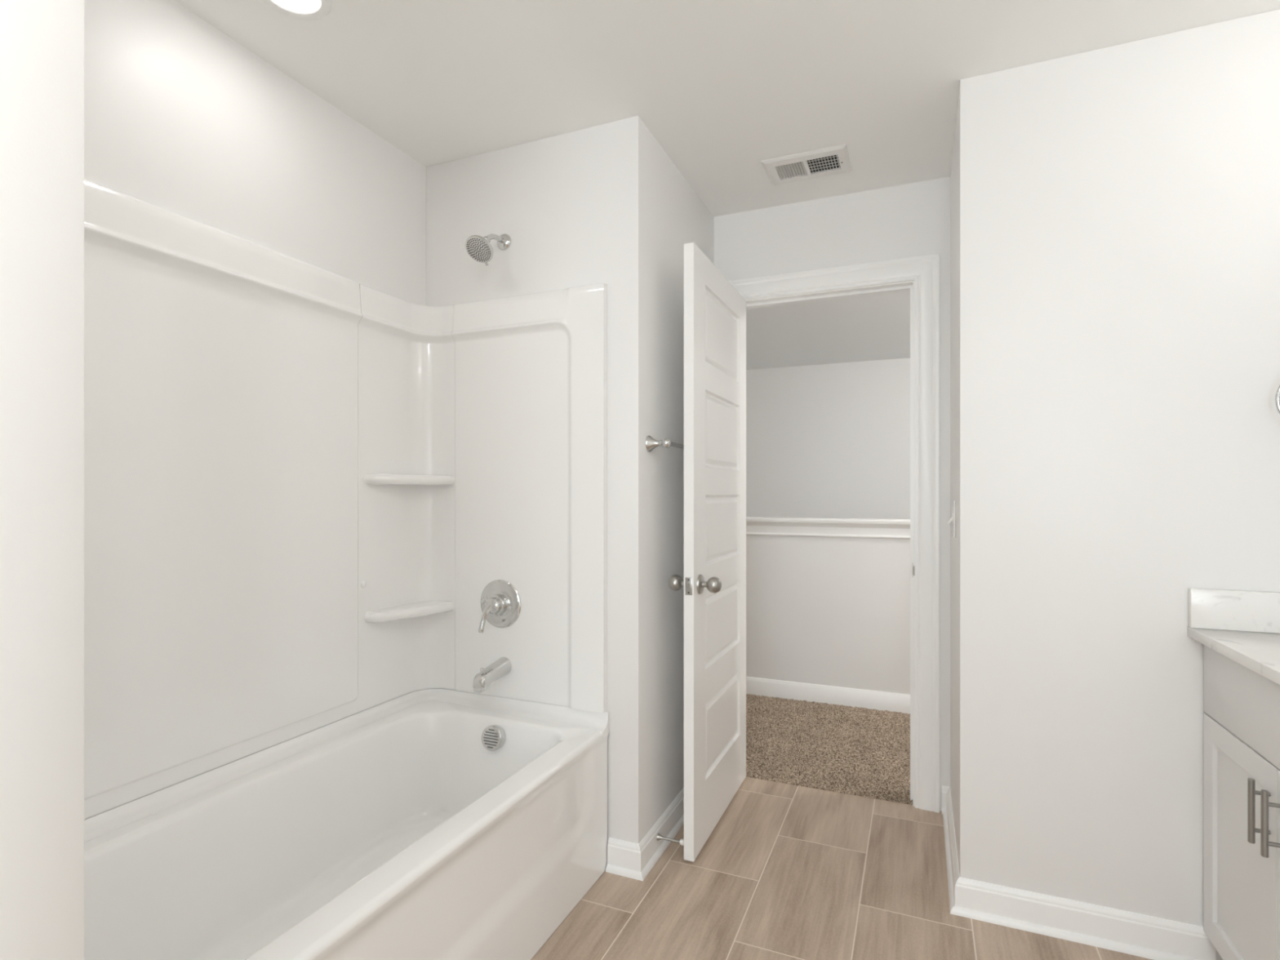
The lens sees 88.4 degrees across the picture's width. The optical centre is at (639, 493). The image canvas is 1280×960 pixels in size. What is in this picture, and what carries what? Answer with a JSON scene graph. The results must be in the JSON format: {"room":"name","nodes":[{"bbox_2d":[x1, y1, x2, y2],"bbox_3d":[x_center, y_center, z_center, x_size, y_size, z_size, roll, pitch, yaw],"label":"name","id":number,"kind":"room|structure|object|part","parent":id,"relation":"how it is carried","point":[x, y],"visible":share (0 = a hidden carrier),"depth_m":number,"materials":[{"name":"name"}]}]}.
{"room":"bathroom","nodes":[
{"label":"bathroom","id":0,"kind":"room"},
{"bbox_2d":[0,0,84,959],"bbox_3d":[-1.019,0.004,0.825,0.860,2.440,0.120,0,0,23],"label":"wall","id":1,"kind":"structure","parent":0,"point":[42,42],"depth_m":0.68,"materials":[{"name":"paint"}]},
{"bbox_2d":[84,0,426,819],"bbox_3d":[-1.003,0.004,2.104,0.110,2.440,2.488,0,0,23],"label":"wall","id":2,"kind":"structure","parent":0,"point":[181,117],"depth_m":1.78,"materials":[{"name":"paint"}]},
{"bbox_2d":[84,178,607,818],"bbox_3d":[-0.749,0.014,1.603,0.748,1.398,1.522,0,0,23],"label":"shower surround","id":3,"kind":"object","parent":2,"relation":"attached to","point":[306,485],"visible":0.85,"depth_m":1.95,"materials":[{"name":"white plastic"}]},
{"bbox_2d":[364,600,454,622],"bbox_3d":[-0.791,0.409,2.282,0.140,0.035,0.304,0,0,23],"label":"corner shelf","id":4,"kind":"object","parent":3,"relation":"attached to","point":[395,611],"depth_m":2.26,"materials":[{"name":"white plastic"}]},
{"bbox_2d":[364,473,454,484],"bbox_3d":[-0.791,-0.049,2.282,0.140,0.035,0.304,0,0,23],"label":"corner shelf","id":5,"kind":"object","parent":3,"relation":"attached to","point":[369,478],"depth_m":2.25,"materials":[{"name":"white plastic"}]},
{"bbox_2d":[472,657,511,693],"bbox_3d":[-0.504,0.612,2.232,0.061,0.083,0.150,0,0,23],"label":"tub spout","id":6,"kind":"object","parent":3,"relation":"attached to","point":[501,667],"visible":1,"depth_m":2.20,"materials":[{"name":"silver metal"}]},
{"bbox_2d":[478,579,520,633],"bbox_3d":[-0.505,0.389,2.267,0.168,0.174,0.087,0,0,23],"label":"shower valve","id":7,"kind":"object","parent":3,"relation":"attached to","point":[500,602],"visible":1,"depth_m":2.28,"materials":[{"name":"silver metal"}]},
{"bbox_3d":[-0.525,0.424,2.254,0.058,0.105,0.026,0,0,-15],"label":"lever","id":8,"kind":"part","parent":7,"relation":"part of","materials":[{"name":"silver metal"}]},
{"bbox_3d":[-0.505,0.386,2.266,0.057,0.057,0.037,0,0,23],"label":"handle","id":9,"kind":"part","parent":7,"relation":"part of","materials":[{"name":"silver metal"}]},
{"bbox_3d":[-0.394,0.014,2.262,0.608,1.398,0.030,0,0,23],"label":"panel","id":10,"kind":"part","parent":3,"relation":"part of","materials":[{"name":"white plastic"}]},
{"bbox_2d":[426,115,713,844],"bbox_3d":[-0.236,0.004,2.671,0.860,2.440,0.845,0,0,23],"label":"wall","id":11,"kind":"structure","parent":0,"point":[606,203],"depth_m":2.22,"materials":[{"name":"paint"}]},
{"bbox_2d":[465,233,511,266],"bbox_3d":[-0.513,-0.841,2.231,0.097,0.144,0.181,0,0,23],"label":"shower fixture","id":12,"kind":"object","parent":11,"relation":"attached to","point":[479,248],"visible":1,"depth_m":2.19,"materials":[{"name":"silver metal"}]},
{"bbox_3d":[-0.500,-0.870,2.261,0.018,0.049,0.110,0,0,23],"label":"shower arm","id":13,"kind":"part","parent":12,"relation":"part of","materials":[{"name":"silver metal"}]},
{"bbox_2d":[605,787,684,880],"bbox_3d":[0.119,1.175,2.506,0.131,0.099,0.872,0,0,23],"label":"baseboard","id":14,"kind":"structure","parent":11,"relation":"attached to","point":[633,860],"depth_m":2.14,"materials":[{"name":"white paint"}]},
{"bbox_2d":[645,435,684,452],"bbox_3d":[0.168,-0.166,2.421,0.078,0.057,0.587,0,0,23],"label":"towel bar","id":15,"kind":"object","parent":11,"relation":"attached to","point":[651,443],"visible":0.49,"depth_m":2.17,"materials":[{"name":"silver metal"}]},
{"bbox_3d":[0.065,-0.166,2.178,0.078,0.057,0.057,0,0,23],"label":"post","id":16,"kind":"part","parent":15,"relation":"part of","materials":[{"name":"silver metal"}]},
{"bbox_2d":[656,833,684,845],"bbox_3d":[0.105,1.164,2.214,0.096,0.023,0.023,0,0,23],"label":"door stop","id":17,"kind":"object","parent":11,"relation":"attached to","point":[659,837],"visible":0.97,"depth_m":2.21,"materials":[{"name":"silver metal"}]},
{"bbox_3d":[0.098,1.164,2.217,0.082,0.023,0.023,0,0,23],"label":"rod","id":18,"kind":"part","parent":17,"relation":"part of","materials":[{"name":"silver metal"}]},
{"bbox_2d":[174,0,1279,369],"bbox_3d":[0.591,-1.246,1.650,5.000,0.060,9.500,0,0,23],"label":"ceiling","id":19,"kind":"structure","parent":0,"point":[724,87],"depth_m":1.90,"materials":[{"name":"paint"}]},
{"bbox_2d":[262,0,332,20],"bbox_3d":[-0.844,-1.212,1.596,0.176,0.008,0.176,0,0,23],"label":"recessed light","id":20,"kind":"object","parent":19,"relation":"in","point":[308,10],"visible":1,"depth_m":1.64,"materials":[{"name":"white plastic"}]},
{"bbox_2d":[760,143,851,186],"bbox_3d":[0.619,-1.210,2.441,0.299,0.012,0.206,0,0,23],"label":"ceiling vent","id":21,"kind":"object","parent":19,"relation":"in","point":[834,160],"visible":1,"depth_m":2.43,"materials":[{"name":"silver metal"}]},
{"bbox_2d":[746,357,910,519],"bbox_3d":[2.420,0.604,5.963,5.000,3.640,0.130,0,0,23],"label":"wall","id":22,"kind":"structure","parent":0,"point":[833,440],"depth_m":6.16,"materials":[{"name":"paint"}]},
{"bbox_2d":[746,534,910,694],"bbox_3d":[1.474,0.709,3.731,5.000,1.030,0.120,0,0,23],"label":"wall","id":23,"kind":"structure","parent":0,"point":[834,611],"depth_m":3.82,"materials":[{"name":"paint"}]},
{"bbox_2d":[746,516,910,538],"bbox_3d":[1.474,0.200,3.731,4.800,0.104,0.186,0,0,23],"label":"half wall cap","id":24,"kind":"object","parent":23,"relation":"attached to","point":[755,526],"visible":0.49,"depth_m":3.81,"materials":[{"name":"white paint"}]},
{"bbox_2d":[746,676,910,713],"bbox_3d":[1.447,1.170,3.669,4.800,0.108,0.014,0,0,23],"label":"baseboard","id":25,"kind":"structure","parent":23,"relation":"attached to","point":[859,698],"depth_m":3.81,"materials":[{"name":"white paint"}]},
{"bbox_2d":[713,176,950,811],"bbox_3d":[1.020,0.004,2.661,5.000,2.440,0.115,0,0,23],"label":"wall","id":26,"kind":"structure","parent":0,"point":[912,220],"depth_m":2.63,"materials":[{"name":"paint"}]},
{"bbox_2d":[728,253,939,813],"bbox_3d":[0.765,0.151,2.758,0.888,2.145,0.134,0,0,23],"label":"door frame","id":27,"kind":"structure","parent":26,"relation":"attached to","point":[924,270],"depth_m":2.55,"materials":[{"name":"white paint"}]},
{"bbox_2d":[668,242,746,862],"bbox_3d":[0.301,0.193,2.503,0.186,2.039,0.732,0,0,23],"label":"door","id":28,"kind":"structure","parent":27,"relation":"attached to","point":[714,582],"depth_m":2.36,"materials":[{"name":"white paint"}]},
{"bbox_3d":[0.121,0.306,2.259,0.046,0.055,0.055,0,0,23],"label":"knob","id":29,"kind":"part","parent":28,"relation":"part of","materials":[{"name":"silver metal"}]},
{"bbox_3d":[0.161,0.306,2.174,0.024,0.058,0.002,0,0,23],"label":"latch plate","id":30,"kind":"part","parent":28,"relation":"part of","materials":[{"name":"silver metal"}]},
{"bbox_3d":[0.250,0.306,2.204,0.046,0.055,0.055,0,0,23],"label":"knob","id":31,"kind":"part","parent":28,"relation":"part of","materials":[{"name":"silver metal"}]},
{"bbox_3d":[1.075,0.301,2.591,0.011,0.055,0.039,0,0,6],"label":"strike plate","id":32,"kind":"part","parent":27,"relation":"part of","materials":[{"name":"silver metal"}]},
{"bbox_2d":[530,777,1152,959],"bbox_3d":[-0.250,1.254,-0.001,3.140,0.060,5.802,0,0,23],"label":"floor","id":33,"kind":"structure","parent":0,"point":[786,871],"depth_m":1.98,"materials":[{"name":"brown tile"}]},
{"bbox_2d":[84,688,608,959],"bbox_3d":[-0.743,0.968,1.600,0.751,0.508,1.512,0,0,23],"label":"bathtub","id":34,"kind":"object","parent":33,"relation":"on","point":[432,824],"visible":1,"depth_m":1.70,"materials":[{"name":"white plastic"}]},
{"bbox_2d":[1203,644,1279,959],"bbox_3d":[1.542,0.799,1.256,0.577,0.850,0.765,0,0,23],"label":"vanity cabinet","id":35,"kind":"object","parent":33,"relation":"on","point":[1242,705],"visible":0.96,"depth_m":1.52,"materials":[{"name":"white paint"}]},
{"bbox_2d":[1187,588,1279,684],"bbox_3d":[1.542,0.310,1.251,0.573,0.126,0.780,0,0,23],"label":"countertop","id":36,"kind":"structure","parent":35,"relation":"on","point":[1243,627],"depth_m":1.65,"materials":[{"name":"white stone"}]},
{"bbox_3d":[1.319,0.475,1.351,0.020,0.178,0.761,0,0,23],"label":"drawer","id":37,"kind":"part","parent":35,"relation":"part of","materials":[{"name":"white paint"}]},
{"bbox_3d":[1.305,0.671,1.388,0.036,0.134,0.012,0,0,23],"label":"bar handle","id":38,"kind":"part","parent":35,"relation":"part of","materials":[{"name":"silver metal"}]},
{"bbox_3d":[1.282,0.671,1.335,0.036,0.134,0.012,0,0,23],"label":"bar handle","id":39,"kind":"part","parent":35,"relation":"part of","materials":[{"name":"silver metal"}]},
{"bbox_3d":[1.245,0.849,1.175,0.020,0.562,0.379,0,0,23],"label":"cabinet door","id":40,"kind":"part","parent":35,"relation":"part of","materials":[{"name":"white paint"}]},
{"bbox_2d":[950,8,1279,959],"bbox_3d":[1.576,0.004,2.012,1.110,2.440,0.645,0,0,23],"label":"wall","id":41,"kind":"structure","parent":0,"point":[1115,210],"depth_m":1.79,"materials":[{"name":"paint"}]},
{"bbox_2d":[946,500,955,537],"bbox_3d":[1.035,0.084,2.190,0.024,0.120,0.074,0,0,23],"label":"light switch","id":42,"kind":"object","parent":41,"relation":"attached to","point":[953,519],"visible":1,"depth_m":2.15,"materials":[{"name":"white plastic"}]},
{"bbox_2d":[952,500,955,537],"bbox_3d":[1.043,0.084,2.186,0.006,0.120,0.074,0,0,23],"label":"switch plate","id":43,"kind":"object","parent":42,"relation":"attached to","point":[953,502],"depth_m":2.15,"materials":[{"name":"white plastic"}]},
{"bbox_2d":[942,785,1215,959],"bbox_3d":[1.317,1.175,2.107,0.620,0.099,0.672,0,0,23],"label":"baseboard","id":44,"kind":"structure","parent":41,"relation":"attached to","point":[1146,936],"depth_m":1.81,"materials":[{"name":"white paint"}]},
{"bbox_2d":[1275,385,1279,414],"bbox_3d":[1.635,-0.240,1.597,0.166,0.189,0.072,0,0,23],"label":"towel ring","id":45,"kind":"object","parent":41,"relation":"attached to","point":[1277,393],"visible":1,"depth_m":1.60,"materials":[{"name":"silver metal"}]},
{"bbox_3d":[1.226,1.257,3.147,5.000,0.054,1.148,0,0,23],"label":"floor","id":46,"kind":"structure","parent":0,"visible":0},
{"bbox_2d":[746,693,912,804],"bbox_3d":[1.225,1.222,3.145,4.800,0.017,1.148,0,0,23],"label":"carpet","id":47,"kind":"object","parent":46,"relation":"on","point":[849,745],"visible":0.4,"depth_m":3.15,"materials":[{"name":"beige carpet"}]}
]}

